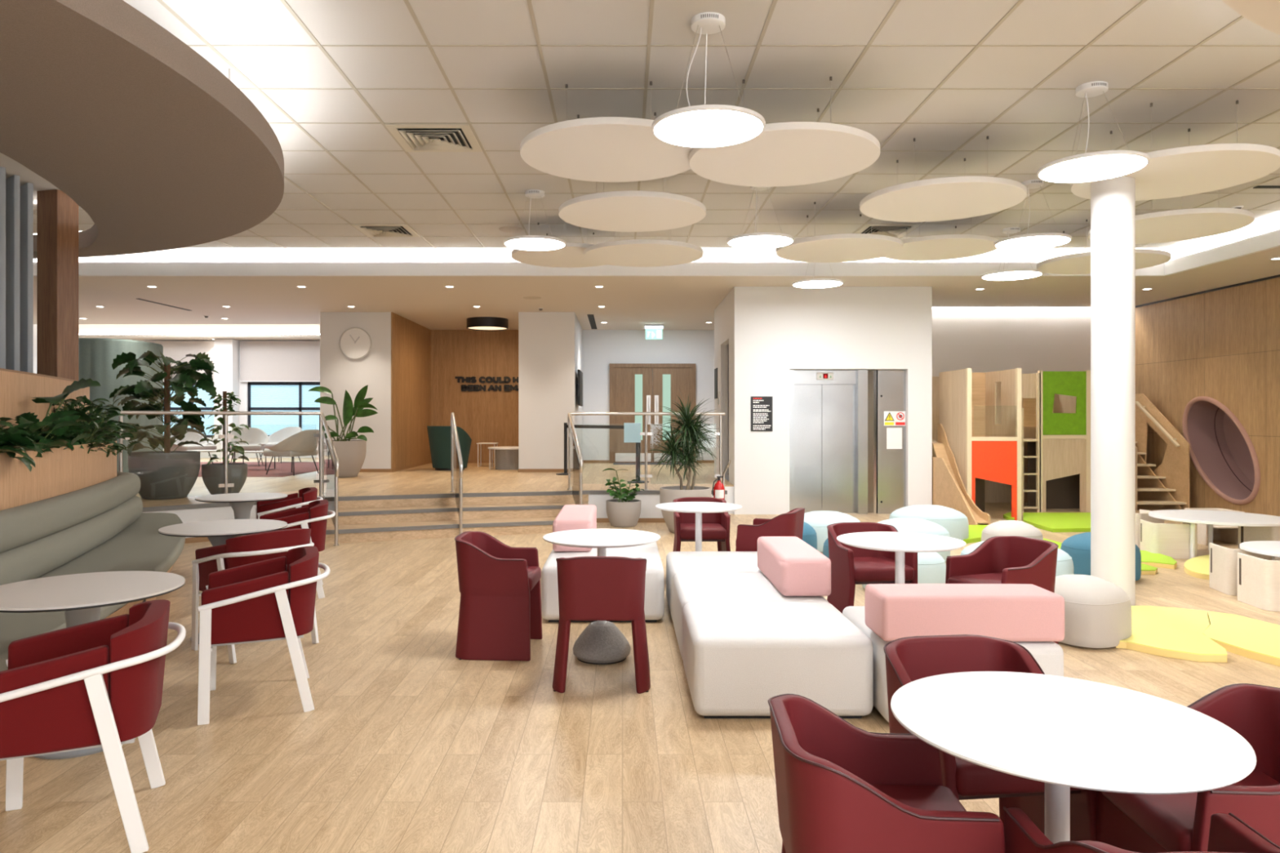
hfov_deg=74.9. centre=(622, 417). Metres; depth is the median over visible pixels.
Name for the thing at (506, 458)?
table
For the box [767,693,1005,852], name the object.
tub chair
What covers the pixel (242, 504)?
bistro table
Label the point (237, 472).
plant
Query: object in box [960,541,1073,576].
pouf
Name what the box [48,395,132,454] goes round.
leafy plant
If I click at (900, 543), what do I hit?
pedestal table
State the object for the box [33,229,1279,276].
trim
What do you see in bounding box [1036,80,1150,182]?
pendant
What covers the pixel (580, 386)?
wall screen
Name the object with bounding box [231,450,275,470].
coffee table
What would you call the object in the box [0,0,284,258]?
ceiling
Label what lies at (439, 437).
armchair
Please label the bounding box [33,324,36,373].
wall
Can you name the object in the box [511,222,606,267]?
raft
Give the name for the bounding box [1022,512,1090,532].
play mat
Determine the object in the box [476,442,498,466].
side table
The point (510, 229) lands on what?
ceiling speaker
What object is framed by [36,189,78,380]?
column
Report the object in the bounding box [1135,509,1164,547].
chair
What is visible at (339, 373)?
wall
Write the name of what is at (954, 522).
pouf
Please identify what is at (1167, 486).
stairs
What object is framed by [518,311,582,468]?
wall pillar
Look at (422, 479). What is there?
platform
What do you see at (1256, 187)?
ceiling vent
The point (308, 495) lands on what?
armchair
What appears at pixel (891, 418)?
sticker
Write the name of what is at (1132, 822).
tub chair
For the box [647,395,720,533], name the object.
dracaena
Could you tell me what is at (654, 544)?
seat block
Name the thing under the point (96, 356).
curved wall
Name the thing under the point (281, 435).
lounge chair
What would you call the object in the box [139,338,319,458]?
wall
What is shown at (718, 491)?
fire extinguisher
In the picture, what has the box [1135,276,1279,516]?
wall
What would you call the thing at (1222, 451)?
wall nook
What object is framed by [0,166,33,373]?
slatted screen
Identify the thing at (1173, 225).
raft
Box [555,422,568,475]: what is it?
barrier
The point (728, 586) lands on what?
seat block
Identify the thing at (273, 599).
armchair
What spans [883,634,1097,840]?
tub chair
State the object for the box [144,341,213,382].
roller blind
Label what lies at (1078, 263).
raft
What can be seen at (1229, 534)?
chair
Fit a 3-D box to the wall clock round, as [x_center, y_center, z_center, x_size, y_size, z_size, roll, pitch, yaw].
[-4.960,-1.381,15.540,0.600,0.600,0.055,0,0,0]
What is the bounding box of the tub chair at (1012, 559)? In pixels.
[945,535,1058,644]
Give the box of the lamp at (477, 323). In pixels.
[466,316,508,330]
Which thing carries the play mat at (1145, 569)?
on the floor
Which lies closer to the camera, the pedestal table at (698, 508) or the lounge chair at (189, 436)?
the pedestal table at (698, 508)
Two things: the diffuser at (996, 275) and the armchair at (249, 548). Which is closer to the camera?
the armchair at (249, 548)
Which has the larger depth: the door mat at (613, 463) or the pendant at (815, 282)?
the door mat at (613, 463)
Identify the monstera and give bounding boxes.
[109,351,219,499]
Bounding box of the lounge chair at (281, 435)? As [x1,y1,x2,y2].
[258,426,302,462]
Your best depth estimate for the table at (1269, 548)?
6.71 m
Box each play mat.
[963,524,987,543]
[1003,511,1014,519]
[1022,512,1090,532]
[1043,537,1062,548]
[1115,605,1226,662]
[1139,550,1177,568]
[1141,563,1157,574]
[1183,555,1208,579]
[1202,611,1279,666]
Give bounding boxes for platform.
[136,457,733,506]
[143,474,733,537]
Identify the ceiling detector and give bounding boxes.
[1231,205,1244,208]
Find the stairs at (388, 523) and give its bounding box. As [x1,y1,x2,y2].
[324,501,588,543]
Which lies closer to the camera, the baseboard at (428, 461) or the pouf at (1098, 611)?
the pouf at (1098, 611)
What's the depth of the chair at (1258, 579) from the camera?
6.35 m
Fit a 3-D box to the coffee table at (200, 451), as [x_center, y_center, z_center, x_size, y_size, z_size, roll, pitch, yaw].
[-7.505,0.801,15.200,0.800,0.416,0.500,0,0,0]
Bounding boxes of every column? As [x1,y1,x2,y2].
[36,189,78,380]
[1090,177,1135,605]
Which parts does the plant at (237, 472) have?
pot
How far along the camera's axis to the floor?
3.78 m
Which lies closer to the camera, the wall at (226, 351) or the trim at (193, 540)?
the trim at (193, 540)
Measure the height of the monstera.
1.869 m
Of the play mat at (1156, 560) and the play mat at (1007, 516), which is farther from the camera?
the play mat at (1007, 516)
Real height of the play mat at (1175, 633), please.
0.049 m
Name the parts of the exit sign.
legend plate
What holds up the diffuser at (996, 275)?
attached to the pendant at (1024, 273)
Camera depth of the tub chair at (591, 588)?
4.39 m
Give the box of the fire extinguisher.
[711,460,730,499]
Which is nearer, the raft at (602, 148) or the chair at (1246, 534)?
the raft at (602, 148)
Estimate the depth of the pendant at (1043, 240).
8.18 m
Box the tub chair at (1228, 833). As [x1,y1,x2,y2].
[1003,806,1279,852]
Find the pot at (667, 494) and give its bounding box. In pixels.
[659,485,711,533]
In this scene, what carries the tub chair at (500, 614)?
on the floor
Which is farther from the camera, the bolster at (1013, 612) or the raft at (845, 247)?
the raft at (845, 247)
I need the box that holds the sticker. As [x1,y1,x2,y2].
[884,411,905,426]
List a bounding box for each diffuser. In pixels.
[468,326,506,329]
[505,238,564,250]
[653,110,763,147]
[728,235,792,248]
[793,280,842,288]
[982,271,1041,280]
[995,235,1070,249]
[1039,154,1147,182]
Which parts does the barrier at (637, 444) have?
post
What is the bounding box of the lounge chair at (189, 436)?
[170,431,216,463]
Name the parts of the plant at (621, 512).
pot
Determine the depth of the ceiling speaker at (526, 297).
13.67 m
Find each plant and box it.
[0,416,79,466]
[0,420,42,471]
[9,377,101,460]
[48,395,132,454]
[91,418,141,457]
[199,391,248,494]
[308,385,377,477]
[603,468,644,527]
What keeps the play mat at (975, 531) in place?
on the floor
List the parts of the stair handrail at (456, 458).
post, glass panel, handrail, post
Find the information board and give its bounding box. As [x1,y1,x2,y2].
[751,396,772,431]
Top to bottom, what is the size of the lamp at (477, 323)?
0.189 m
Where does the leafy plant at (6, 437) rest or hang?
in the planter at (76, 469)
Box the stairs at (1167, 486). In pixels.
[1135,393,1189,510]
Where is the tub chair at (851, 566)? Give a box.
[826,521,917,613]
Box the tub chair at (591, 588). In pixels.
[552,555,650,693]
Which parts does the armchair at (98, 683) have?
leg, seat plate, leg, backrest, leg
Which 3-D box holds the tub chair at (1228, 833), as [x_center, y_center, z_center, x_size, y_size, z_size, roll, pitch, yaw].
[1.060,1.090,1.611,0.526,0.723,0.487,0,0,3]
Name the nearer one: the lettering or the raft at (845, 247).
the raft at (845, 247)
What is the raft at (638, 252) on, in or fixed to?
hanging from the ceiling at (219, 22)
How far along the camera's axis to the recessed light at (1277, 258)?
10.35 m
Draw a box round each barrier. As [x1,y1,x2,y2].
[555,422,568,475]
[566,424,648,483]
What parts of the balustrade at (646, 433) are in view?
post, post, handrail, glass panel, post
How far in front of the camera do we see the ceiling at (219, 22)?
6.03 m
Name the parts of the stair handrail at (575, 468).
glass panel, handrail, post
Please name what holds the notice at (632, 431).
hanging from the barrier at (637, 444)
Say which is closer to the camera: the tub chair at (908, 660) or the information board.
the tub chair at (908, 660)
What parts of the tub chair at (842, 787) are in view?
seat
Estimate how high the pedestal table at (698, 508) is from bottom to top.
0.732 m
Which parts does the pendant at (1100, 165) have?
power cord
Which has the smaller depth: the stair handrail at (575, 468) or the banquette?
the banquette
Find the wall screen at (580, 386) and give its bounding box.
[576,369,582,406]
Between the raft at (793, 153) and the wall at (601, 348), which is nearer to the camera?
the raft at (793, 153)
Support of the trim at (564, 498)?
attached to the platform at (648, 501)
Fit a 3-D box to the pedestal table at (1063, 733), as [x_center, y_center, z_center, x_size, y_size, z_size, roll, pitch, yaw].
[1.035,1.084,1.990,0.756,0.732,0.756,0,0,0]
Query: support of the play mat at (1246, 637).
on the floor
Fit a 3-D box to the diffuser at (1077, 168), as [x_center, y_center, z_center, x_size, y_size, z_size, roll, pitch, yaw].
[3.290,-1.740,5.860,0.662,0.002,0.662,0,0,0]
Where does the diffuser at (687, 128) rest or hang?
attached to the pendant at (706, 126)
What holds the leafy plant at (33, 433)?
in the planter at (76, 469)
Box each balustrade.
[118,410,323,499]
[567,412,724,490]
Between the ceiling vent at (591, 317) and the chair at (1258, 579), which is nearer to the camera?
the chair at (1258, 579)
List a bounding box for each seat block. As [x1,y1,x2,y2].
[541,547,664,622]
[622,541,657,550]
[666,551,762,622]
[673,572,828,660]
[682,601,873,718]
[842,605,1063,722]
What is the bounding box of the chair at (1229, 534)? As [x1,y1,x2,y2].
[1184,507,1244,545]
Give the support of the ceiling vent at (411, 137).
in the ceiling at (219, 22)
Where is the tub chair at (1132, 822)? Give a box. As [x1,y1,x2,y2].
[1095,683,1279,852]
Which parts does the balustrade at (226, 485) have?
post, glass panel, handrail, post, post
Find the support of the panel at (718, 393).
attached to the wall at (723, 313)
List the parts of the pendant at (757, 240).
power cord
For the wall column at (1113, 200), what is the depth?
6.41 m
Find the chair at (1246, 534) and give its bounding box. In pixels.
[1238,525,1279,559]
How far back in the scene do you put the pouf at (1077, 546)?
7.45 m
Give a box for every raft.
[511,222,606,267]
[520,80,694,182]
[558,177,706,231]
[583,239,703,266]
[688,76,879,186]
[776,201,902,262]
[859,136,1026,222]
[884,222,998,261]
[1036,219,1171,274]
[1071,100,1279,200]
[1088,207,1254,244]
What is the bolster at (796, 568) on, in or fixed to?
on the seat block at (728, 586)
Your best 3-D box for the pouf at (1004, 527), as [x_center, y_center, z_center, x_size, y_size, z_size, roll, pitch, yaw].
[3.960,1.245,8.500,0.560,0.410,0.500,0,0,0]
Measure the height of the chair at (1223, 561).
0.380 m
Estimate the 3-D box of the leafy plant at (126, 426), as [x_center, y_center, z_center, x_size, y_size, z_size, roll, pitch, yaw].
[-4.829,0.169,7.708,0.690,0.386,1.130,0,0,-35]
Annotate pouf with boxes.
[802,521,817,550]
[804,511,860,552]
[822,538,829,558]
[862,551,946,589]
[876,517,950,561]
[888,504,968,540]
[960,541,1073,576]
[981,520,1043,541]
[1054,574,1131,648]
[1060,532,1141,580]
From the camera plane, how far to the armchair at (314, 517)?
6.73 m
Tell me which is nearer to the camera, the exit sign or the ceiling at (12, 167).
the ceiling at (12, 167)
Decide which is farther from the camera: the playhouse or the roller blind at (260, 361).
the roller blind at (260, 361)
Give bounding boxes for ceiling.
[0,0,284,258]
[0,152,60,204]
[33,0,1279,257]
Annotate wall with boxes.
[33,228,1279,262]
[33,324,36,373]
[78,337,163,472]
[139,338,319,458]
[320,311,391,468]
[391,311,518,471]
[582,329,714,461]
[714,288,733,484]
[733,286,932,514]
[932,306,1090,376]
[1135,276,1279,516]
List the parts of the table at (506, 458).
thin leg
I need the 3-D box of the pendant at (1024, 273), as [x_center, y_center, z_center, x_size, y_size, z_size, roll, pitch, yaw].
[4.780,-2.030,10.270,0.690,0.581,0.690,0,0,0]
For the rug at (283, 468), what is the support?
on the platform at (422, 479)
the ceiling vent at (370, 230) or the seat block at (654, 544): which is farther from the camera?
the ceiling vent at (370, 230)
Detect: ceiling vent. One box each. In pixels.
[137,298,191,311]
[351,224,419,236]
[384,124,482,151]
[586,314,596,328]
[854,224,920,236]
[1253,186,1279,188]
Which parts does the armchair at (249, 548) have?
leg, leg, backrest, leg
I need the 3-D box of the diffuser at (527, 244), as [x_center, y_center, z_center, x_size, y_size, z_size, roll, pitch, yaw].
[-0.900,-1.780,8.600,0.612,0.002,0.612,0,0,0]
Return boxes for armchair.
[0,599,186,852]
[191,528,319,663]
[197,546,329,724]
[255,487,323,519]
[259,499,335,598]
[426,426,471,470]
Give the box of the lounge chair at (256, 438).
[221,427,269,466]
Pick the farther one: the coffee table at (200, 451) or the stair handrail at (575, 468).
the coffee table at (200, 451)
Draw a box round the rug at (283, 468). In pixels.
[197,462,319,476]
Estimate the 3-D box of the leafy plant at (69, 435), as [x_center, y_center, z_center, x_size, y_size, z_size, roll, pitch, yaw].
[-4.233,0.005,6.280,0.559,0.615,1.190,0,0,-24]
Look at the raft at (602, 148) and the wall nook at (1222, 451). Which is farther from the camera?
the wall nook at (1222, 451)
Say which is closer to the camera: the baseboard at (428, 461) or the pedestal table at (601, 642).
the pedestal table at (601, 642)
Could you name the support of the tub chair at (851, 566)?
on the floor
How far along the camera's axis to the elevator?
12.71 m
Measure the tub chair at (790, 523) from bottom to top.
0.723 m
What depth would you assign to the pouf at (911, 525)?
8.38 m
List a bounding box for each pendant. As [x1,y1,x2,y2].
[503,189,565,250]
[651,12,765,147]
[726,186,794,248]
[791,262,843,288]
[981,226,1043,280]
[994,179,1071,249]
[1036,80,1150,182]
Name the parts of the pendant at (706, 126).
power cord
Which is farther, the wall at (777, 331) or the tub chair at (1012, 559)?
the wall at (777, 331)
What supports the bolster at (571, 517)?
on the seat block at (654, 602)
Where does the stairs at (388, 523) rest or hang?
on the floor
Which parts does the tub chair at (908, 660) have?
seat, seat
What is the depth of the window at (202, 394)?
21.08 m
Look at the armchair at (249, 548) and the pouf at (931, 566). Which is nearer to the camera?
the armchair at (249, 548)
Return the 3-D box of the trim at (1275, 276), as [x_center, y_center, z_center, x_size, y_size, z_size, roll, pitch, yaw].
[9.035,-1.950,5.700,0.030,0.029,18.600,0,0,0]
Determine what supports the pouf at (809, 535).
on the floor
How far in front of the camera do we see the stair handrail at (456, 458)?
10.65 m
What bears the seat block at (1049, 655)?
on the floor
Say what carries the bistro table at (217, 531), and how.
on the floor
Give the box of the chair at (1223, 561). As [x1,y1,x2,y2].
[1208,542,1271,595]
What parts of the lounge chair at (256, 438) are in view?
seat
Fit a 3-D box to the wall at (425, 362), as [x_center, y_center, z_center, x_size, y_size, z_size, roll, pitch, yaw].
[-2.735,-0.476,17.157,3.150,2.978,3.175,0,0,0]
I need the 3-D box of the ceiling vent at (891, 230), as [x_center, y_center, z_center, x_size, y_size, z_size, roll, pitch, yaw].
[3.243,-2.304,10.335,0.660,0.030,0.660,0,0,0]
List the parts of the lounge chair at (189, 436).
seat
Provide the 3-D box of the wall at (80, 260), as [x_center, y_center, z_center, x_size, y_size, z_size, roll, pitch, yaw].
[-2.950,-2.193,4.300,22.100,0.354,15.800,0,0,0]
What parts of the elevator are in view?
door panel, door panel, service panel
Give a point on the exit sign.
(653, 331)
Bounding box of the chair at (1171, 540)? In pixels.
[1139,519,1197,559]
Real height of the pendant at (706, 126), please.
0.641 m
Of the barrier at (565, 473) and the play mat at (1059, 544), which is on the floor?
the play mat at (1059, 544)
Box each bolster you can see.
[552,504,596,551]
[757,536,831,595]
[864,583,1064,641]
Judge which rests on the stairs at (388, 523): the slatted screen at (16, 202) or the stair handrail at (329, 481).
the stair handrail at (329, 481)
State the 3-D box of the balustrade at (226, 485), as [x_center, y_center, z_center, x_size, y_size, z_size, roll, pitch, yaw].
[-4.738,0.466,10.022,2.286,1.085,0.124,0,0,-39]
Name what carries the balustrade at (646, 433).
on the platform at (422, 479)
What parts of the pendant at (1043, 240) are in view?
power cord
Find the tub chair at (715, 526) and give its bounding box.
[672,497,730,551]
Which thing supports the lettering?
attached to the wall at (425, 362)
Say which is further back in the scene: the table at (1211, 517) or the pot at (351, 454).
the pot at (351, 454)
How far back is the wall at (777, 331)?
12.53 m
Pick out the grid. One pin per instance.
(1019, 2)
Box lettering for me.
[455,376,518,391]
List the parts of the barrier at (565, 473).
post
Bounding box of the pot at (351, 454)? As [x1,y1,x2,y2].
[318,440,366,477]
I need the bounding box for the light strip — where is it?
[78,333,319,334]
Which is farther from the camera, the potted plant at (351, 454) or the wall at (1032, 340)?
the wall at (1032, 340)
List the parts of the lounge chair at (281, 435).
seat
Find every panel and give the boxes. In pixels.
[714,368,717,399]
[717,391,719,404]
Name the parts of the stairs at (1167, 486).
panel, handrail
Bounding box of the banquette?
[0,471,185,671]
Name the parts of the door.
kick plate, vision panel, push plate, push plate, vision panel, kick plate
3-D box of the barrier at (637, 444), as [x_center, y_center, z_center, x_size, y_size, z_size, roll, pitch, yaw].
[-0.395,0.551,13.882,0.338,0.923,2.358,0,0,-39]
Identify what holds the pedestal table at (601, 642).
on the floor
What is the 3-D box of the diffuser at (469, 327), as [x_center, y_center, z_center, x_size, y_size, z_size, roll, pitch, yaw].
[-2.693,-1.798,16.700,0.788,0.005,0.788,0,0,0]
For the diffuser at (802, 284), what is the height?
0.002 m
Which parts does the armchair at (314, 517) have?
leg, backrest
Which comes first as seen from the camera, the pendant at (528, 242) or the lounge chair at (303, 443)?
the pendant at (528, 242)
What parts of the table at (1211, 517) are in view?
leg, leg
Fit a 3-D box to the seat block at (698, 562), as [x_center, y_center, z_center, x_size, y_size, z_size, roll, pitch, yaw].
[0.775,1.244,6.157,0.870,0.412,0.896,0,0,0]
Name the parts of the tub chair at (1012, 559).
seat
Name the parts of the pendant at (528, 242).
power cord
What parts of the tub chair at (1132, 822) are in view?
seat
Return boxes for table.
[0,570,185,759]
[158,519,287,644]
[190,449,235,462]
[195,492,287,535]
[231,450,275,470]
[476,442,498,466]
[488,446,518,470]
[542,528,660,664]
[655,502,742,551]
[836,531,966,583]
[890,671,1256,843]
[1148,509,1279,558]
[1240,540,1279,560]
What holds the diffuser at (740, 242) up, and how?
attached to the pendant at (757, 240)
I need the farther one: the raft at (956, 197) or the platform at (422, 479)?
the platform at (422, 479)
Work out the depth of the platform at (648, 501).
11.57 m
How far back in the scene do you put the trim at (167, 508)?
10.94 m
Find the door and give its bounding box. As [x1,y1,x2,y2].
[609,363,695,462]
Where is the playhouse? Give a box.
[932,368,1090,524]
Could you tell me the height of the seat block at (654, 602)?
0.412 m
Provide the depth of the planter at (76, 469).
6.05 m
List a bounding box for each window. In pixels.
[163,382,213,437]
[248,382,319,435]
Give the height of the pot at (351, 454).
0.620 m
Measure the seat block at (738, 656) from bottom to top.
0.412 m
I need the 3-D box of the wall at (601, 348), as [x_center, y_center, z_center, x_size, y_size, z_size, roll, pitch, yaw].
[0.145,-0.476,18.825,8.910,2.979,0.150,0,0,0]
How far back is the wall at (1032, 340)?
15.00 m
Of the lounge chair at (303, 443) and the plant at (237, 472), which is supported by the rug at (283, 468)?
the lounge chair at (303, 443)
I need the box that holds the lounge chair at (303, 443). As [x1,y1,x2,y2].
[262,429,319,475]
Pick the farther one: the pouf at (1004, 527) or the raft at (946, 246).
the raft at (946, 246)
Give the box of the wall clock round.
[338,327,372,359]
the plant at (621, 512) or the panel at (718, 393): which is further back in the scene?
the panel at (718, 393)
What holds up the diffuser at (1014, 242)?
attached to the pendant at (1043, 240)
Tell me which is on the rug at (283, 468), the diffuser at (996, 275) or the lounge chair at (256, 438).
the lounge chair at (256, 438)
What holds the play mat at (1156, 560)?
on the floor
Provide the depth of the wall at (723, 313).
14.27 m
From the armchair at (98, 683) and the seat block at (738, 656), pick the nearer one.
the armchair at (98, 683)
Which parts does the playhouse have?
panel, post, panel, panel, panel, orange panel, slit panel, post, ladder rail, header panel, bridge panel, ladder rail, post, panel, panel, green panel, panel, post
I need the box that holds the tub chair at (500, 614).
[454,531,542,661]
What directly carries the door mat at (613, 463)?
on the platform at (422, 479)
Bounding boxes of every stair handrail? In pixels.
[320,412,339,546]
[449,412,462,533]
[567,412,582,504]
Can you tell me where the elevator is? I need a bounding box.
[789,369,906,514]
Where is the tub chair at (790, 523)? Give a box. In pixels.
[735,507,804,551]
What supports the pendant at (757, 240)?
hanging from the ceiling at (219, 22)
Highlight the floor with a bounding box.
[0,502,1279,852]
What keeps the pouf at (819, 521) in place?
on the floor
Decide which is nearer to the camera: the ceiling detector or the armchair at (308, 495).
the armchair at (308, 495)
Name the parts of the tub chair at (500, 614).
seat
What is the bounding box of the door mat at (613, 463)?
[613,462,690,464]
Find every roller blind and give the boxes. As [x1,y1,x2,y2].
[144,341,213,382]
[240,341,319,382]
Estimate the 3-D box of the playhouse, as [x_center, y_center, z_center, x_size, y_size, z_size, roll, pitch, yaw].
[6.210,0.362,12.630,3.110,2.175,3.280,0,0,0]
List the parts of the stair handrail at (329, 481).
glass panel, handrail, post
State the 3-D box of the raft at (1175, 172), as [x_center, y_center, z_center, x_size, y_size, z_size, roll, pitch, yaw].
[4.220,-2.079,6.430,1.360,0.479,1.360,0,0,0]
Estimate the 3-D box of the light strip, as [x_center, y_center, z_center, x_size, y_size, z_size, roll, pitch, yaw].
[-9.800,-2.021,20.330,8.200,0.039,0.060,0,0,0]
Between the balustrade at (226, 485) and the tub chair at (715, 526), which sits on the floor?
the tub chair at (715, 526)
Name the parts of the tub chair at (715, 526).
seat, seat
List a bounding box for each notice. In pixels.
[623,422,640,442]
[886,427,902,448]
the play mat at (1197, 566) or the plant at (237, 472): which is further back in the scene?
the plant at (237, 472)
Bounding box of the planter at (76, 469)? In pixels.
[0,368,116,510]
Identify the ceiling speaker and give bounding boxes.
[498,226,524,233]
[522,296,541,299]
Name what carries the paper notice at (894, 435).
attached to the elevator
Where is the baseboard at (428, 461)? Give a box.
[360,460,714,471]
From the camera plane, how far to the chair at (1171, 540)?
8.60 m
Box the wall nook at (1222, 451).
[1182,396,1260,504]
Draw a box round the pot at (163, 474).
[128,450,199,499]
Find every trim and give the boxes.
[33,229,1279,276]
[142,490,727,512]
[184,518,665,543]
[337,494,588,508]
[1135,274,1279,307]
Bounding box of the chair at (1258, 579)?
[1237,552,1279,611]
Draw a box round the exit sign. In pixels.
[644,324,663,339]
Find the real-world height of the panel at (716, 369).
0.540 m
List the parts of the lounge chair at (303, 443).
leg, seat, leg, leg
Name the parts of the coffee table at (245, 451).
sled leg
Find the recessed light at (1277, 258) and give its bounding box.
[1268,257,1279,260]
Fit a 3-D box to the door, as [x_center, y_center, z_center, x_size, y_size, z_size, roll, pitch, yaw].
[0.675,-0.099,18.689,1.930,2.223,0.101,0,0,0]
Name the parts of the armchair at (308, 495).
backrest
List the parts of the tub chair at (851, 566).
seat, seat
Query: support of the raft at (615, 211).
hanging from the ceiling at (219, 22)
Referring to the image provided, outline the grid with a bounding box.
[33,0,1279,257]
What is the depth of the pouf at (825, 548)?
7.71 m
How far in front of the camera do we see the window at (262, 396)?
21.08 m
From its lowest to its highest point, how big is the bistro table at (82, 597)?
0.733 m
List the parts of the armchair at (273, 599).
leg, leg, seat plate, leg, backrest, leg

